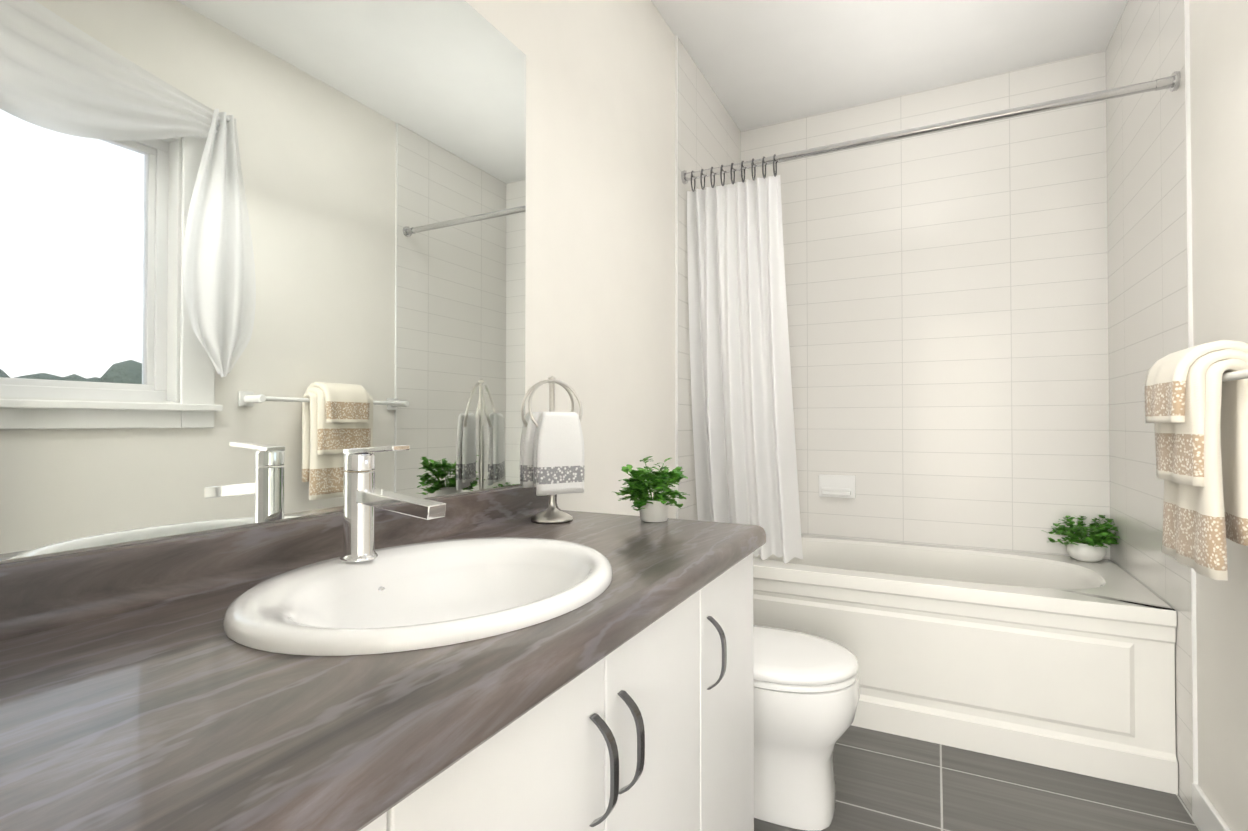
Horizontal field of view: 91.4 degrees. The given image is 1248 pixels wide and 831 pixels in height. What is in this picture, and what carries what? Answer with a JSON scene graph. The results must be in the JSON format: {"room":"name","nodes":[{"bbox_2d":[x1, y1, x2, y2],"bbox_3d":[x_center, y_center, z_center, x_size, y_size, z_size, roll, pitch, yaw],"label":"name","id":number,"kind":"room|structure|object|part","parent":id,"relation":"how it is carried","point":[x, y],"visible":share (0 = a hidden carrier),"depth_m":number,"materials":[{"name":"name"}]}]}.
{"room":"bathroom","nodes":[
{"label":"bathroom","id":0,"kind":"room"},
{"bbox_2d":[0,0,675,563],"bbox_3d":[-0.198,-0.200,1.756,0.120,2.640,3.322,0,-1,27],"label":"wall","id":1,"kind":"structure","parent":0,"point":[600,206],"depth_m":1.88,"materials":[{"name":"beige paint"}]},
{"bbox_2d":[0,0,525,560],"bbox_3d":[-0.539,-0.378,0.947,0.006,1.079,1.287,0,-1,27],"label":"mirror","id":2,"kind":"object","parent":1,"relation":"attached to","point":[262,260],"visible":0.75,"depth_m":0.91,"materials":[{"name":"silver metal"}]},
{"bbox_2d":[675,35,677,518],"bbox_3d":[0.209,-0.192,2.411,0.009,2.640,0.006,0,-1,27],"label":"trim","id":3,"kind":"structure","parent":1,"relation":"attached to","point":[676,250],"depth_m":2.41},
{"bbox_2d":[678,38,740,519],"bbox_3d":[0.412,-0.187,2.810,0.008,2.640,0.890,0,-1,27],"label":"wall tile","id":4,"kind":"structure","parent":1,"relation":"attached to","point":[709,134],"depth_m":2.53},
{"bbox_2d":[681,71,1180,563],"bbox_3d":[0.972,-0.209,2.204,1.539,1.573,0.252,0,-1,27],"label":"curtain rod","id":5,"kind":"object","parent":4,"relation":"attached to","point":[744,433],"visible":0.94,"depth_m":2.42,"materials":[{"name":"white fabric"}]},
{"bbox_2d":[687,175,802,563],"bbox_3d":[0.487,-0.169,2.455,0.405,1.500,0.246,0,-1,27],"label":"shower curtain","id":6,"kind":"object","parent":5,"relation":"hanging from","point":[743,413],"depth_m":2.42,"materials":[{"name":"fabric"}]},
{"bbox_2d":[651,0,1127,130],"bbox_3d":[0.576,-1.573,1.445,1.957,0.100,3.602,0,-1,27],"label":"ceiling","id":7,"kind":"structure","parent":0,"point":[760,63],"depth_m":2.48,"materials":[{"name":"paint"}]},
{"bbox_2d":[741,50,1109,558],"bbox_3d":[1.340,-0.186,2.903,1.817,2.640,0.120,0,-1,27],"label":"wall","id":8,"kind":"structure","parent":0,"point":[947,301],"depth_m":2.76,"materials":[{"name":"tile"}]},
{"bbox_2d":[819,474,855,498],"bbox_3d":[1.032,0.345,2.960,0.170,0.110,0.044,0,-1,27],"label":"soap dish","id":9,"kind":"object","parent":8,"relation":"attached to","point":[839,486],"visible":1,"depth_m":2.96,"materials":[{"name":"white ceramic"}]},
{"bbox_2d":[754,725,1200,830],"bbox_3d":[0.576,1.166,1.412,1.957,0.100,3.602,0,-1,27],"label":"floor","id":10,"kind":"structure","parent":0,"point":[884,781],"depth_m":1.79,"materials":[{"name":"grey tile"}]},
{"bbox_2d":[0,445,765,830],"bbox_3d":[-0.254,0.577,0.856,0.584,1.066,1.405,0,-1,27],"label":"bathroom vanity","id":11,"kind":"object","parent":10,"relation":"on","point":[370,657],"visible":0.98,"depth_m":0.67,"materials":[{"name":"grey laminate"}]},
{"bbox_2d":[340,445,445,562],"bbox_3d":[-0.350,0.133,0.915,0.189,0.178,0.054,0,-1,27],"label":"faucet","id":12,"kind":"object","parent":11,"relation":"on","point":[361,497],"depth_m":0.92,"materials":[{"name":"silver metal"}]},
{"bbox_2d":[223,537,612,655],"bbox_3d":[-0.253,0.290,0.863,0.450,0.140,0.550,0,-1,27],"label":"sink","id":13,"kind":"object","parent":11,"relation":"in","point":[456,596],"depth_m":0.86,"materials":[{"name":"white ceramic"}]},
{"bbox_2d":[520,376,583,523],"bbox_3d":[-0.169,0.076,1.431,0.139,0.339,0.105,0,-1,-33],"label":"towel stand","id":14,"kind":"object","parent":11,"relation":"on","point":[552,453],"visible":1,"depth_m":1.40,"materials":[{"name":"white fabric"}]},
{"bbox_2d":[615,456,687,521],"bbox_3d":[0.065,0.173,1.426,0.194,0.146,0.203,0,-1,27],"label":"potted plant","id":15,"kind":"object","parent":11,"relation":"on","point":[655,508],"visible":1,"depth_m":1.40,"materials":[{"name":"plant"}]},
{"bbox_2d":[753,625,859,830],"bbox_3d":[0.333,0.748,1.849,0.716,0.748,0.400,0,-1,27],"label":"toilet","id":16,"kind":"object","parent":10,"relation":"on","point":[806,692],"visible":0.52,"depth_m":1.65,"materials":[{"name":"white ceramic"}]},
{"bbox_3d":[0.439,0.721,1.795,0.466,0.017,0.377,0,-1,27],"label":"seat","id":17,"kind":"part","parent":16,"relation":"part of","materials":[{"name":"white plastic"}]},
{"bbox_3d":[0.428,0.703,1.801,0.495,0.053,0.380,0,-1,27],"label":"lid","id":18,"kind":"part","parent":16,"relation":"part of","materials":[{"name":"white plastic"}]},
{"bbox_2d":[753,534,1177,794],"bbox_3d":[1.127,0.859,2.495,1.537,0.542,0.774,0,-1,27],"label":"bathtub","id":19,"kind":"object","parent":10,"relation":"on","point":[1063,662],"visible":0.83,"depth_m":2.05,"materials":[{"name":"plastic"}]},
{"bbox_2d":[1041,515,1119,561],"bbox_3d":[1.868,0.491,2.464,0.301,0.190,0.254,0,-1,27],"label":"potted plant","id":20,"kind":"object","parent":19,"relation":"on","point":[1086,548],"visible":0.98,"depth_m":2.43,"materials":[{"name":"plant"}]},
{"bbox_2d":[1189,0,1247,830],"bbox_3d":[1.304,-0.209,0.989,0.140,2.640,3.322,0,-1,27],"label":"wall","id":21,"kind":"structure","parent":0,"point":[1219,96],"depth_m":1.53,"materials":[{"name":"beige paint"}]},
{"bbox_2d":[1105,0,1192,813],"bbox_3d":[1.791,-0.195,2.105,0.008,2.640,0.890,0,-1,27],"label":"wall tile","id":22,"kind":"structure","parent":21,"relation":"attached to","point":[1147,233],"depth_m":2.05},
{"bbox_2d":[1184,0,1197,783],"bbox_3d":[1.587,-0.200,1.707,0.009,2.640,0.006,0,-1,27],"label":"trim","id":23,"kind":"structure","parent":21,"relation":"attached to","point":[1190,344],"depth_m":1.71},
{"bbox_2d":[1143,340,1247,580],"bbox_3d":[1.329,0.091,1.395,0.185,0.500,0.795,0,-1,27],"label":"towel rail","id":24,"kind":"object","parent":21,"relation":"attached to","point":[1196,405],"visible":1,"depth_m":1.30,"materials":[{"name":"white fabric"}]},
{"bbox_2d":[1145,340,1247,422],"bbox_3d":[1.312,-0.071,1.381,0.170,0.175,0.213,0,-1,27],"label":"towel","id":25,"kind":"object","parent":24,"relation":"hanging from","point":[1169,398],"depth_m":1.32,"materials":[{"name":"white fabric"}]},
{"bbox_2d":[1154,349,1247,486],"bbox_3d":[1.315,0.007,1.384,0.127,0.288,0.263,0,-1,27],"label":"towel","id":26,"kind":"object","parent":24,"relation":"hanging from","point":[1181,445],"depth_m":1.31,"materials":[{"name":"white fabric"}]},
{"bbox_2d":[1192,783,1230,830],"bbox_3d":[1.061,1.057,0.665,0.013,0.100,2.312,0,-1,27],"label":"baseboard","id":27,"kind":"structure","parent":21,"relation":"attached to","point":[1206,816],"depth_m":1.62,"materials":[{"name":"white wood"}]}
]}

